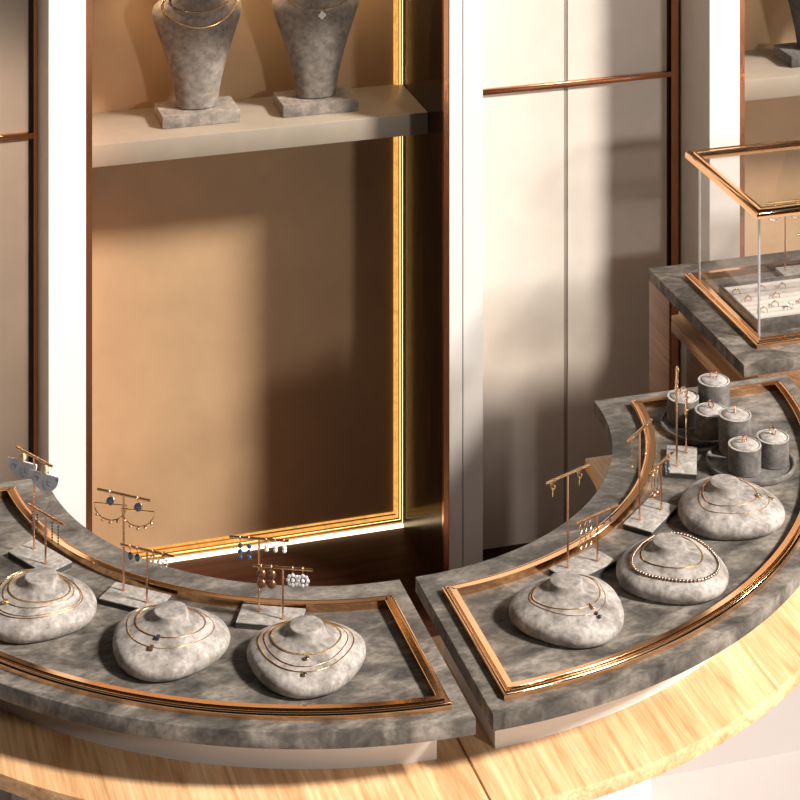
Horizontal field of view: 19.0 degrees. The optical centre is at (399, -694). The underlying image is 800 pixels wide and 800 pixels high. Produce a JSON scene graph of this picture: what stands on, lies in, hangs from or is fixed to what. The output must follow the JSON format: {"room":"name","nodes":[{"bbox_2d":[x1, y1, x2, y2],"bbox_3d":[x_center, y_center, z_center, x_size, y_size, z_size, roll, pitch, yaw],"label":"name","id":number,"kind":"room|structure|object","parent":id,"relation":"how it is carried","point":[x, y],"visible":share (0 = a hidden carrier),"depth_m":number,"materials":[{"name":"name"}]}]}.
{"room":"shop","nodes":[
{"label":"shop","id":0,"kind":"room"},
{"bbox_2d":[0,0,27,482],"bbox_3d":[-2.207,2.250,6.149,2.451,2.500,0.300,0,0,-16],"label":"wall","id":1,"kind":"structure","parent":0,"point":[13,13],"depth_m":6.34,"materials":[{"name":"beige paint"}]},
{"bbox_2d":[0,132,33,141],"bbox_3d":[-2.158,2.205,6.003,2.464,0.017,0.012,0,0,-16],"label":"trim","id":2,"kind":"structure","parent":1,"relation":"attached to","point":[23,135],"depth_m":6.33,"materials":[{"name":"orange metal"}]},
{"bbox_2d":[28,0,32,478],"bbox_3d":[-0.999,2.250,6.406,0.013,2.500,0.088,0,0,-16],"label":"trim","id":3,"kind":"structure","parent":1,"relation":"attached to","point":[30,2],"depth_m":6.36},
{"bbox_2d":[33,0,37,470],"bbox_3d":[-0.984,2.250,6.400,0.012,2.500,0.108,0,0,-16],"label":"trim","id":4,"kind":"structure","parent":1,"relation":"attached to","point":[35,2],"depth_m":6.35,"materials":[{"name":"orange metal"}]},
{"bbox_2d":[161,528,530,636],"bbox_3d":[-1.341,3.498,6.054,4.060,0.004,0.753,0,0,-16],"label":"floor","id":5,"kind":"structure","parent":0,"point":[385,555],"depth_m":6.64,"materials":[{"name":"brown wood"}]},
{"bbox_2d":[403,0,441,573],"bbox_3d":[0.062,2.250,6.680,0.015,2.500,0.421,0,0,-16],"label":"wall","id":6,"kind":"structure","parent":0,"point":[422,19],"depth_m":6.66,"materials":[{"name":"brown wood"}]},
{"bbox_2d":[442,0,448,571],"bbox_3d":[0.123,2.250,6.471,0.015,2.500,0.016,0,0,-16],"label":"trim","id":7,"kind":"structure","parent":6,"relation":"attached to","point":[445,3],"depth_m":6.46,"materials":[{"name":"orange metal"}]},
{"bbox_2d":[92,0,799,560],"bbox_3d":[0.480,2.250,7.002,2.911,2.500,0.040,0,0,-16],"label":"wall","id":8,"kind":"structure","parent":0,"point":[242,303],"depth_m":6.72,"materials":[{"name":"brown paint"}]},
{"bbox_2d":[38,0,85,527],"bbox_3d":[-0.923,2.250,6.386,0.096,2.500,0.451,0,0,-16],"label":"pillar","id":9,"kind":"structure","parent":8,"relation":"attached to","point":[61,23],"depth_m":6.17,"materials":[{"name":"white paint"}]},
{"bbox_2d":[86,0,91,531],"bbox_3d":[-0.870,2.250,6.404,0.017,2.500,0.447,0,0,-16],"label":"trim","id":10,"kind":"structure","parent":8,"relation":"attached to","point":[88,2],"depth_m":6.19,"materials":[{"name":"orange metal"}]},
{"bbox_2d":[92,84,427,167],"bbox_3d":[-0.416,2.258,6.585,0.956,0.060,0.254,0,0,-16],"label":"wall shelf","id":11,"kind":"object","parent":8,"relation":"attached to","point":[132,136],"visible":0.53,"depth_m":6.50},
{"bbox_2d":[152,0,241,128],"bbox_3d":[-0.556,2.013,6.544,0.249,0.430,0.126,0,0,-16],"label":"bust","id":12,"kind":"object","parent":11,"relation":"on","point":[196,58],"visible":0.98,"depth_m":6.50,"materials":[{"name":"grey fabric"}]},
{"bbox_2d":[168,0,228,12],"bbox_3d":[-0.555,1.895,6.539,0.171,0.049,0.112,0,0,-16],"label":"necklace","id":13,"kind":"object","parent":12,"relation":"on","point":[168,0],"visible":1,"depth_m":6.48,"materials":[{"name":"yellow metal"}]},
{"bbox_2d":[161,0,236,28],"bbox_3d":[-0.553,1.917,6.536,0.214,0.088,0.129,0,0,-16],"label":"necklace","id":14,"kind":"object","parent":12,"relation":"on","point":[163,0],"visible":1,"depth_m":6.48,"materials":[{"name":"yellow metal"}]},
{"bbox_2d":[272,0,358,117],"bbox_3d":[-0.234,2.013,6.635,0.249,0.430,0.126,0,0,-16],"label":"bust","id":15,"kind":"object","parent":11,"relation":"on","point":[315,46],"visible":0.99,"depth_m":6.59,"materials":[{"name":"grey stone"}]},
{"bbox_2d":[288,0,345,18],"bbox_3d":[-0.231,1.917,6.625,0.187,0.092,0.119,0,0,-16],"label":"necklace","id":16,"kind":"object","parent":15,"relation":"on","point":[322,14],"visible":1,"depth_m":6.57,"materials":[{"name":"yellow metal"}]},
{"bbox_2d":[318,11,325,18],"bbox_3d":[-0.215,1.952,6.570,0.022,0.022,0.005,0,0,-16],"label":"pendant","id":17,"kind":"object","parent":16,"relation":"attached to","point":[322,14],"depth_m":6.57,"materials":[{"name":"silver metal"}]},
{"bbox_2d":[127,0,401,558],"bbox_3d":[-0.450,2.264,6.702,0.947,2.428,0.012,0,0,-16],"label":"trim","id":18,"kind":"structure","parent":8,"relation":"attached to","point":[399,1],"depth_m":6.83,"materials":[{"name":"gold metal"}]},
{"bbox_2d":[142,519,399,557],"bbox_3d":[-0.450,2.265,6.704,0.938,2.420,0.006,0,0,-16],"label":"trim","id":19,"kind":"structure","parent":8,"relation":"attached to","point":[396,519],"depth_m":6.74,"materials":[{"name":"gold metal"}]},
{"bbox_2d":[154,0,402,563],"bbox_3d":[-0.450,2.273,6.700,0.956,2.446,0.010,0,0,-16],"label":"trim","id":20,"kind":"structure","parent":8,"relation":"attached to","point":[394,526],"depth_m":6.78,"materials":[{"name":"gold metal"}]},
{"bbox_2d":[678,0,739,388],"bbox_3d":[0.847,2.250,6.906,0.091,2.500,0.451,0,0,-16],"label":"pillar","id":21,"kind":"structure","parent":8,"relation":"attached to","point":[708,30],"depth_m":6.70,"materials":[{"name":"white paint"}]},
{"bbox_2d":[745,48,799,100],"bbox_3d":[1.406,2.258,7.121,1.067,0.060,0.254,0,0,-16],"label":"wall shelf","id":22,"kind":"object","parent":8,"relation":"attached to","point":[767,76],"visible":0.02,"depth_m":6.91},
{"bbox_2d":[774,0,799,67],"bbox_3d":[1.232,2.013,7.065,0.249,0.430,0.126,0,0,-16],"label":"bust","id":23,"kind":"object","parent":22,"relation":"on","point":[788,53],"visible":1,"depth_m":7.04,"materials":[{"name":"stone"}]},
{"bbox_2d":[483,0,563,549],"bbox_3d":[0.279,2.250,6.879,0.300,2.500,0.300,0,0,-16],"label":"wall","id":24,"kind":"structure","parent":0,"point":[523,40],"depth_m":6.74,"materials":[{"name":"white paint"}]},
{"bbox_2d":[449,0,482,569],"bbox_3d":[0.116,2.250,6.691,0.095,2.500,0.451,0,0,-16],"label":"pillar","id":25,"kind":"structure","parent":24,"relation":"attached to","point":[465,16],"depth_m":6.47,"materials":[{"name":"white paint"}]},
{"bbox_2d":[564,0,567,522],"bbox_3d":[0.457,2.250,6.828,0.012,2.500,0.098,0,0,-16],"label":"trim","id":26,"kind":"structure","parent":24,"relation":"attached to","point":[565,1],"depth_m":6.78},
{"bbox_2d":[568,0,666,518],"bbox_3d":[0.580,2.250,6.968,0.303,2.500,0.300,0,0,-16],"label":"wall","id":27,"kind":"structure","parent":0,"point":[617,131],"depth_m":6.82,"materials":[{"name":"beige paint"}]},
{"bbox_2d":[483,71,670,94],"bbox_3d":[0.474,2.208,6.776,0.637,0.017,0.012,0,0,-16],"label":"trim","id":28,"kind":"structure","parent":27,"relation":"attached to","point":[662,74],"depth_m":6.78,"materials":[{"name":"orange metal"}]},
{"bbox_2d":[667,0,668,265],"bbox_3d":[0.757,2.250,6.922,0.011,2.500,0.088,0,0,-16],"label":"trim","id":29,"kind":"structure","parent":27,"relation":"attached to","point":[667,0],"depth_m":6.88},
{"bbox_2d":[669,0,677,389],"bbox_3d":[0.776,2.250,6.917,0.022,2.500,0.108,0,0,-16],"label":"trim","id":30,"kind":"structure","parent":27,"relation":"attached to","point":[673,4],"depth_m":6.87,"materials":[{"name":"orange metal"}]},
{"bbox_2d":[651,751,799,799],"bbox_3d":[0.372,3.525,3.663,12.000,0.050,10.200,0,0,-16],"label":"floor","id":31,"kind":"structure","parent":0,"point":[776,777],"depth_m":5.65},
{"bbox_2d":[0,479,488,799],"bbox_3d":[-0.556,3.042,4.769,1.682,0.916,0.747,0,0,29],"label":"countertop","id":32,"kind":"structure","parent":31,"relation":"on","point":[75,725],"depth_m":4.47,"materials":[{"name":"grey stone"}]},
{"bbox_2d":[8,446,71,571],"bbox_3d":[-0.746,2.496,4.940,0.185,0.208,0.068,0,0,44],"label":"stand","id":33,"kind":"object","parent":32,"relation":"on","point":[32,554],"visible":0.98,"depth_m":4.93,"materials":[{"name":"fabric"}]},
{"bbox_2d":[8,447,36,478],"bbox_3d":[-0.791,2.423,4.997,0.074,0.065,0.016,0,0,28],"label":"earring","id":34,"kind":"object","parent":33,"relation":"hanging from","point":[21,468],"visible":1,"depth_m":5.00,"materials":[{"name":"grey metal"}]},
{"bbox_2d":[30,504,33,529],"bbox_3d":[-0.762,2.507,4.941,0.004,0.054,0.010,0,0,44],"label":"earring","id":35,"kind":"object","parent":33,"relation":"hanging from","point":[31,504],"visible":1,"depth_m":4.94,"materials":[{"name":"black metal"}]},
{"bbox_2d":[35,507,38,532],"bbox_3d":[-0.749,2.507,4.929,0.004,0.054,0.010,0,0,44],"label":"earring","id":36,"kind":"object","parent":33,"relation":"hanging from","point":[36,507],"visible":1,"depth_m":4.93,"materials":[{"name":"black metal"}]},
{"bbox_2d":[30,460,59,491],"bbox_3d":[-0.736,2.423,4.944,0.074,0.065,0.016,0,0,28],"label":"earring","id":37,"kind":"object","parent":33,"relation":"hanging from","point":[46,482],"visible":1,"depth_m":4.94,"materials":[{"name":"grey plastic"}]},
{"bbox_2d":[50,515,53,540],"bbox_3d":[-0.714,2.507,4.895,0.004,0.054,0.010,0,0,44],"label":"earring","id":38,"kind":"object","parent":33,"relation":"hanging from","point":[52,515],"visible":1,"depth_m":4.89,"materials":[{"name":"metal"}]},
{"bbox_2d":[56,519,59,544],"bbox_3d":[-0.699,2.507,4.881,0.004,0.054,0.010,0,0,44],"label":"earring","id":39,"kind":"object","parent":33,"relation":"hanging from","point":[57,519],"visible":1,"depth_m":4.88,"materials":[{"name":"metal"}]},
{"bbox_2d":[0,567,96,643],"bbox_3d":[-0.723,2.562,4.731,0.235,0.076,0.233,0,0,37],"label":"display","id":40,"kind":"object","parent":32,"relation":"on","point":[39,583],"visible":1,"depth_m":4.68,"materials":[{"name":"grey fabric"}]},
{"bbox_2d":[2,570,73,607],"bbox_3d":[-0.727,2.544,4.728,0.148,0.010,0.132,0,0,37],"label":"necklace","id":41,"kind":"object","parent":40,"relation":"on","point":[5,601],"visible":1,"depth_m":4.69,"materials":[{"name":"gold metal"}]},
{"bbox_2d":[9,570,70,602],"bbox_3d":[-0.721,2.541,4.736,0.132,0.010,0.107,0,0,37],"label":"necklace","id":42,"kind":"object","parent":40,"relation":"on","point":[28,570],"visible":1,"depth_m":4.71,"materials":[{"name":"yellow metal"}]},
{"bbox_2d":[0,569,80,616],"bbox_3d":[-0.729,2.548,4.725,0.180,0.016,0.148,0,0,37],"label":"necklace","id":43,"kind":"object","parent":40,"relation":"on","point":[28,569],"visible":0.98,"depth_m":4.69,"materials":[{"name":"yellow metal"}]},
{"bbox_2d":[0,569,82,618],"bbox_3d":[-0.732,2.551,4.721,0.189,0.021,0.162,0,0,37],"label":"necklace","id":44,"kind":"object","parent":40,"relation":"on","point":[26,569],"visible":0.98,"depth_m":4.67,"materials":[{"name":"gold metal"}]},
{"bbox_2d":[97,488,173,611],"bbox_3d":[-0.531,2.496,4.785,0.185,0.209,0.068,0,0,23],"label":"stand","id":45,"kind":"object","parent":32,"relation":"on","point":[122,596],"visible":0.97,"depth_m":4.79,"materials":[{"name":"fabric"}]},
{"bbox_2d":[93,489,126,523],"bbox_3d":[-0.586,2.424,4.820,0.071,0.070,0.010,0,0,11],"label":"earring","id":46,"kind":"object","parent":45,"relation":"hanging from","point":[110,500],"visible":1,"depth_m":4.82,"materials":[{"name":"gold metal"}]},
{"bbox_2d":[128,544,132,559],"bbox_3d":[-0.540,2.495,4.779,0.010,0.033,0.008,0,0,-10],"label":"earring","id":47,"kind":"object","parent":45,"relation":"hanging from","point":[130,555],"visible":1,"depth_m":4.78,"materials":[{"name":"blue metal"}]},
{"bbox_2d":[135,545,139,561],"bbox_3d":[-0.525,2.495,4.772,0.008,0.033,0.010,0,0,-34],"label":"earring","id":48,"kind":"object","parent":45,"relation":"hanging from","point":[137,557],"visible":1,"depth_m":4.77,"materials":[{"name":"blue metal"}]},
{"bbox_2d":[121,495,154,529],"bbox_3d":[-0.527,2.424,4.795,0.071,0.070,0.010,0,0,11],"label":"earring","id":49,"kind":"object","parent":45,"relation":"hanging from","point":[137,507],"visible":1,"depth_m":4.79,"materials":[{"name":"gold metal"}]},
{"bbox_2d":[148,549,157,566],"bbox_3d":[-0.492,2.496,4.758,0.022,0.035,0.009,0,0,41],"label":"earring","id":50,"kind":"object","parent":45,"relation":"hanging from","point":[153,565],"visible":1,"depth_m":4.76,"materials":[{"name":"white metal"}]},
{"bbox_2d":[158,551,167,568],"bbox_3d":[-0.472,2.496,4.749,0.022,0.035,0.009,0,0,41],"label":"earring","id":51,"kind":"object","parent":45,"relation":"hanging from","point":[163,558],"visible":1,"depth_m":4.75,"materials":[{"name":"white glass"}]},
{"bbox_2d":[113,600,230,681],"bbox_3d":[-0.451,2.562,4.606,0.235,0.076,0.233,0,0,18],"label":"display","id":52,"kind":"object","parent":32,"relation":"on","point":[171,618],"visible":0.98,"depth_m":4.56,"materials":[{"name":"grey fabric"}]},
{"bbox_2d":[136,605,205,639],"bbox_3d":[-0.449,2.542,4.607,0.140,0.010,0.115,0,0,18],"label":"necklace","id":53,"kind":"object","parent":52,"relation":"on","point":[157,636],"visible":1,"depth_m":4.58,"materials":[{"name":"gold metal"}]},
{"bbox_2d":[127,604,214,650],"bbox_3d":[-0.452,2.547,4.598,0.175,0.015,0.145,0,0,18],"label":"necklace","id":54,"kind":"object","parent":52,"relation":"on","point":[151,646],"visible":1,"depth_m":4.57,"materials":[{"name":"yellow metal"}]},
{"bbox_2d":[148,644,153,650],"bbox_3d":[-0.473,2.549,4.534,0.008,0.007,0.012,0,0,18],"label":"pendant","id":55,"kind":"object","parent":54,"relation":"on","point":[151,646],"depth_m":4.53,"materials":[{"name":"brown metal"}]},
{"bbox_2d":[0,708,488,799],"bbox_3d":[-0.556,2.749,4.769,1.682,0.030,0.747,0,0,29],"label":"wooden shelf","id":56,"kind":"object","parent":32,"relation":"attached to","point":[42,757],"depth_m":4.45,"materials":[{"name":"brown wood"}]},
{"bbox_2d":[229,535,312,629],"bbox_3d":[-0.255,2.520,4.717,0.172,0.160,0.068,0,0,8],"label":"stand","id":57,"kind":"object","parent":32,"relation":"on","point":[253,617],"visible":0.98,"depth_m":4.72,"materials":[{"name":"fabric"}]},
{"bbox_2d":[238,534,242,559],"bbox_3d":[-0.317,2.463,4.736,0.008,0.050,0.009,0,0,-44],"label":"earring","id":58,"kind":"object","parent":57,"relation":"hanging from","point":[240,545],"visible":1,"depth_m":4.74,"materials":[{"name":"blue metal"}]},
{"bbox_2d":[247,535,251,559],"bbox_3d":[-0.299,2.463,4.733,0.009,0.050,0.008,0,0,-29],"label":"earring","id":59,"kind":"object","parent":57,"relation":"hanging from","point":[249,545],"visible":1,"depth_m":4.73,"materials":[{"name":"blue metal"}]},
{"bbox_2d":[257,563,265,587],"bbox_3d":[-0.273,2.506,4.710,0.018,0.049,0.011,0,0,8],"label":"earring","id":60,"kind":"object","parent":57,"relation":"hanging from","point":[261,583],"visible":1,"depth_m":4.71,"materials":[{"name":"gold metal"}]},
{"bbox_2d":[264,537,268,551],"bbox_3d":[-0.265,2.453,4.729,0.008,0.030,0.008,0,0,-33],"label":"earring","id":61,"kind":"object","parent":57,"relation":"hanging from","point":[266,546],"visible":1,"depth_m":4.73,"materials":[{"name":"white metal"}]},
{"bbox_2d":[267,564,275,588],"bbox_3d":[-0.254,2.506,4.707,0.018,0.049,0.011,0,0,8],"label":"earring","id":62,"kind":"object","parent":57,"relation":"hanging from","point":[271,584],"visible":1,"depth_m":4.70,"materials":[{"name":"brown metal"}]},
{"bbox_2d":[273,537,277,552],"bbox_3d":[-0.247,2.453,4.726,0.008,0.030,0.008,0,0,-40],"label":"earring","id":63,"kind":"object","parent":57,"relation":"hanging from","point":[275,546],"visible":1,"depth_m":4.72,"materials":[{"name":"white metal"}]},
{"bbox_2d":[282,538,286,552],"bbox_3d":[-0.229,2.453,4.723,0.008,0.030,0.008,0,0,-40],"label":"earring","id":64,"kind":"object","parent":57,"relation":"hanging from","point":[284,547],"visible":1,"depth_m":4.72,"materials":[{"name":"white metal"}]},
{"bbox_2d":[286,566,297,586],"bbox_3d":[-0.211,2.502,4.701,0.028,0.042,0.010,0,0,8],"label":"earring","id":65,"kind":"object","parent":57,"relation":"hanging from","point":[293,584],"visible":1,"depth_m":4.70,"materials":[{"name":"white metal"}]},
{"bbox_2d":[286,573,297,586],"bbox_3d":[-0.211,2.510,4.701,0.028,0.028,0.009,0,0,8],"label":"flower","id":66,"kind":"object","parent":65,"relation":"on","point":[293,584],"depth_m":4.70,"materials":[{"name":"white glass"}]},
{"bbox_2d":[298,567,309,587],"bbox_3d":[-0.191,2.502,4.698,0.028,0.042,0.010,0,0,8],"label":"earring","id":67,"kind":"object","parent":57,"relation":"hanging from","point":[302,575],"visible":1,"depth_m":4.70,"materials":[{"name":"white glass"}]},
{"bbox_2d":[298,574,309,587],"bbox_3d":[-0.191,2.510,4.698,0.028,0.028,0.009,0,0,8],"label":"flower","id":68,"kind":"object","parent":67,"relation":"on","point":[299,576],"depth_m":4.70,"materials":[{"name":"white glass"}]},
{"bbox_2d":[247,615,365,698],"bbox_3d":[-0.179,2.562,4.552,0.235,0.076,0.233,0,0,1],"label":"display","id":69,"kind":"object","parent":32,"relation":"on","point":[305,634],"visible":0.98,"depth_m":4.51,"materials":[{"name":"grey fabric"}]},
{"bbox_2d":[258,620,353,675],"bbox_3d":[-0.180,2.550,4.537,0.185,0.019,0.165,0,0,1],"label":"necklace","id":70,"kind":"object","parent":69,"relation":"on","point":[304,673],"visible":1,"depth_m":4.51,"materials":[{"name":"yellow metal"}]},
{"bbox_2d":[264,621,347,666],"bbox_3d":[-0.180,2.546,4.545,0.161,0.013,0.141,0,0,1],"label":"necklace","id":71,"kind":"object","parent":69,"relation":"on","point":[305,657],"visible":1,"depth_m":4.51,"materials":[{"name":"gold metal"}]},
{"bbox_2d":[271,621,341,654],"bbox_3d":[-0.180,2.542,4.556,0.137,0.011,0.111,0,0,1],"label":"necklace","id":72,"kind":"object","parent":69,"relation":"on","point":[289,621],"visible":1,"depth_m":4.54,"materials":[{"name":"yellow metal"}]},
{"bbox_2d":[416,374,799,799],"bbox_3d":[0.556,3.042,5.095,0.747,0.916,1.682,0,0,29],"label":"display counter","id":73,"kind":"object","parent":31,"relation":"on","point":[680,688],"depth_m":4.72,"materials":[{"name":"grey stone"}]},
{"bbox_2d":[509,571,623,647],"bbox_3d":[0.338,2.562,4.716,0.235,0.076,0.233,0,0,-33],"label":"display","id":74,"kind":"object","parent":73,"relation":"on","point":[564,589],"visible":0.99,"depth_m":4.67,"materials":[{"name":"grey fabric"}]},
{"bbox_2d":[532,574,600,609],"bbox_3d":[0.340,2.542,4.713,0.144,0.011,0.125,0,0,-33],"label":"necklace","id":75,"kind":"object","parent":74,"relation":"on","point":[592,607],"visible":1,"depth_m":4.69,"materials":[{"name":"yellow metal"}]},
{"bbox_2d":[529,574,605,618],"bbox_3d":[0.345,2.548,4.705,0.157,0.017,0.151,0,0,-33],"label":"necklace","id":76,"kind":"object","parent":74,"relation":"on","point":[595,612],"visible":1,"depth_m":4.67,"materials":[{"name":"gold metal"}]},
{"bbox_2d":[546,464,618,576],"bbox_3d":[0.376,2.496,4.908,0.185,0.208,0.068,0,0,-40],"label":"stand","id":77,"kind":"object","parent":73,"relation":"on","point":[592,562],"visible":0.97,"depth_m":4.91,"materials":[{"name":"stone"}]},
{"bbox_2d":[579,519,581,550],"bbox_3d":[0.370,2.518,4.890,0.007,0.063,0.016,0,0,6],"label":"earring","id":78,"kind":"object","parent":77,"relation":"hanging from","point":[579,519],"visible":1,"depth_m":4.89,"materials":[{"name":"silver metal"}]},
{"bbox_2d":[584,517,586,547],"bbox_3d":[0.381,2.518,4.899,0.007,0.063,0.016,0,0,6],"label":"earring","id":79,"kind":"object","parent":77,"relation":"hanging from","point":[584,517],"visible":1,"depth_m":4.90,"materials":[{"name":"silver metal"}]},
{"bbox_2d":[589,515,591,545],"bbox_3d":[0.392,2.518,4.908,0.007,0.063,0.016,0,0,6],"label":"earring","id":80,"kind":"object","parent":77,"relation":"hanging from","point":[589,515],"visible":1,"depth_m":4.91,"materials":[{"name":"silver metal"}]},
{"bbox_2d":[623,418,676,536],"bbox_3d":[0.536,2.497,5.110,0.068,0.206,0.185,0,0,31],"label":"stand","id":81,"kind":"object","parent":73,"relation":"on","point":[652,515],"visible":1,"depth_m":5.09,"materials":[{"name":"stone"}]},
{"bbox_2d":[630,435,633,467],"bbox_3d":[0.492,2.427,5.057,0.005,0.070,0.009,0,0,-30],"label":"earring","id":82,"kind":"object","parent":81,"relation":"hanging from","point":[631,435],"visible":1,"depth_m":5.06,"materials":[{"name":"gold metal"}]},
{"bbox_2d":[650,468,655,498],"bbox_3d":[0.541,2.516,5.098,0.013,0.065,0.014,0,0,-5],"label":"earring","id":83,"kind":"object","parent":81,"relation":"hanging from","point":[652,495],"visible":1,"depth_m":5.09,"materials":[{"name":"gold metal"}]},
{"bbox_2d":[653,465,658,495],"bbox_3d":[0.549,2.516,5.112,0.013,0.065,0.014,0,0,-5],"label":"earring","id":84,"kind":"object","parent":81,"relation":"hanging from","point":[656,491],"visible":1,"depth_m":5.11,"materials":[{"name":"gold metal"}]},
{"bbox_2d":[663,457,666,475],"bbox_3d":[0.573,2.504,5.151,0.008,0.041,0.009,0,0,-8],"label":"earring","id":85,"kind":"object","parent":81,"relation":"hanging from","point":[665,463],"visible":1,"depth_m":5.15,"materials":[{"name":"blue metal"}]},
{"bbox_2d":[666,454,669,472],"bbox_3d":[0.581,2.504,5.163,0.008,0.041,0.009,0,0,-8],"label":"earring","id":86,"kind":"object","parent":81,"relation":"hanging from","point":[668,460],"visible":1,"depth_m":5.16,"materials":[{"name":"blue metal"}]},
{"bbox_2d":[616,532,728,603],"bbox_3d":[0.561,2.562,4.868,0.233,0.076,0.235,0,0,40],"label":"display","id":87,"kind":"object","parent":73,"relation":"on","point":[667,549],"visible":0.98,"depth_m":4.82,"materials":[{"name":"grey stone"}]},
{"bbox_2d":[641,535,703,568],"bbox_3d":[0.561,2.542,4.869,0.120,0.009,0.132,0,0,40],"label":"necklace","id":88,"kind":"object","parent":87,"relation":"on","point":[679,535],"visible":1,"depth_m":4.83,"materials":[{"name":"yellow metal"}]},
{"bbox_2d":[630,531,719,582],"bbox_3d":[0.570,2.549,4.862,0.169,0.022,0.189,0,0,40],"label":"necklace","id":89,"kind":"object","parent":87,"relation":"on","point":[643,542],"visible":0.99,"depth_m":4.84,"materials":[{"name":"silver metal"}]},
{"bbox_2d":[666,366,696,478],"bbox_3d":[0.632,2.495,5.355,0.068,0.210,0.185,0,0,8],"label":"stand","id":90,"kind":"object","parent":73,"relation":"on","point":[683,462],"visible":0.96,"depth_m":5.33,"materials":[{"name":"stone"}]},
{"bbox_2d":[660,409,718,445],"bbox_3d":[0.704,2.593,5.535,0.200,0.014,0.200,0,0,-16],"label":"round tray","id":91,"kind":"object","parent":73,"relation":"on","point":[669,429],"visible":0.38,"depth_m":5.48,"materials":[{"name":"fabric"}]},
{"bbox_2d":[667,386,698,427],"bbox_3d":[0.658,2.552,5.550,0.074,0.081,0.074,0,0,-36],"label":"stand","id":92,"kind":"object","parent":91,"relation":"on","point":[693,399],"visible":0.86,"depth_m":5.52,"materials":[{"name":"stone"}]},
{"bbox_2d":[695,400,724,440],"bbox_3d":[0.714,2.552,5.481,0.074,0.081,0.074,0,0,-31],"label":"stand","id":93,"kind":"object","parent":91,"relation":"on","point":[706,414],"visible":0.88,"depth_m":5.45,"materials":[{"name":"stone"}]},
{"bbox_2d":[698,370,729,406],"bbox_3d":[0.734,2.540,5.577,0.074,0.106,0.074,0,0,9],"label":"stand","id":94,"kind":"object","parent":91,"relation":"on","point":[715,387],"visible":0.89,"depth_m":5.55,"materials":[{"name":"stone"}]},
{"bbox_2d":[678,474,784,539],"bbox_3d":[0.713,2.562,5.118,0.233,0.076,0.235,0,0,23],"label":"display","id":95,"kind":"object","parent":73,"relation":"on","point":[721,489],"visible":0.99,"depth_m":5.07,"materials":[{"name":"grey fabric"}]},
{"bbox_2d":[702,479,761,505],"bbox_3d":[0.714,2.542,5.119,0.123,0.008,0.132,0,0,23],"label":"necklace","id":96,"kind":"object","parent":95,"relation":"on","point":[757,493],"visible":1,"depth_m":5.10,"materials":[{"name":"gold metal"}]},
{"bbox_2d":[699,477,773,513],"bbox_3d":[0.723,2.548,5.115,0.150,0.016,0.166,0,0,23],"label":"necklace","id":97,"kind":"object","parent":95,"relation":"on","point":[710,477],"visible":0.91,"depth_m":5.10,"materials":[{"name":"yellow metal"}]},
{"bbox_2d":[706,444,795,485],"bbox_3d":[0.787,2.593,5.350,0.200,0.014,0.200,0,0,-16],"label":"round tray","id":98,"kind":"object","parent":73,"relation":"on","point":[716,461],"visible":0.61,"depth_m":5.31,"materials":[{"name":"stone"}]},
{"bbox_2d":[718,404,750,456],"bbox_3d":[0.759,2.540,5.406,0.074,0.106,0.074,0,0,14],"label":"display","id":99,"kind":"object","parent":98,"relation":"on","point":[734,421],"visible":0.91,"depth_m":5.38,"materials":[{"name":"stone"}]},
{"bbox_2d":[728,434,760,477],"bbox_3d":[0.768,2.552,5.316,0.074,0.081,0.074,0,0,44],"label":"display","id":100,"kind":"object","parent":98,"relation":"on","point":[744,452],"visible":1,"depth_m":5.29,"materials":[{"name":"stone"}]},
{"bbox_2d":[756,426,788,469],"bbox_3d":[0.835,2.552,5.351,0.074,0.081,0.074,0,0,44],"label":"display","id":101,"kind":"object","parent":98,"relation":"on","point":[774,442],"visible":1,"depth_m":5.32,"materials":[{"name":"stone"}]},
{"bbox_2d":[648,250,799,392],"bbox_3d":[1.126,3.050,6.263,0.768,0.900,0.615,0,0,-16],"label":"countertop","id":102,"kind":"structure","parent":31,"relation":"on","point":[711,341],"depth_m":6.31,"materials":[{"name":"grey stone"}]},
{"bbox_2d":[671,314,741,381],"bbox_3d":[1.119,2.749,6.292,0.665,0.030,0.553,0,0,-16],"label":"wooden shelf","id":103,"kind":"object","parent":102,"relation":"attached to","point":[707,355],"depth_m":6.27,"materials":[{"name":"brown wood"}]},
{"bbox_2d":[685,139,799,348],"bbox_3d":[1.128,2.428,6.255,0.629,0.344,0.452,0,0,-16],"label":"glass display case","id":104,"kind":"object","parent":102,"relation":"on","point":[698,157],"visible":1,"depth_m":6.23,"materials":[{"name":"gold metal"}]},
{"bbox_2d":[719,274,799,332],"bbox_3d":[1.052,2.584,6.208,0.382,0.033,0.234,0,0,-16],"label":"tray","id":105,"kind":"object","parent":102,"relation":"on","point":[777,317],"visible":1,"depth_m":6.18,"materials":[{"name":"fabric"}]},
{"bbox_2d":[766,199,799,276],"bbox_3d":[1.073,2.500,6.407,0.190,0.200,0.068,0,0,-16],"label":"stand","id":106,"kind":"object","parent":102,"relation":"on","point":[794,269],"visible":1,"depth_m":6.40,"materials":[{"name":"fabric"}]},
{"bbox_3d":[0.896,2.250,6.931,0.017,2.500,0.411,0,0,-16],"label":"wall","id":107,"kind":"structure","parent":0,"visible":0},
{"bbox_2d":[740,0,744,256],"bbox_3d":[0.958,2.250,6.721,0.017,2.500,0.026,0,0,-16],"label":"trim","id":108,"kind":"structure","parent":107,"relation":"attached to","point":[742,2],"depth_m":6.71,"materials":[{"name":"orange metal"}]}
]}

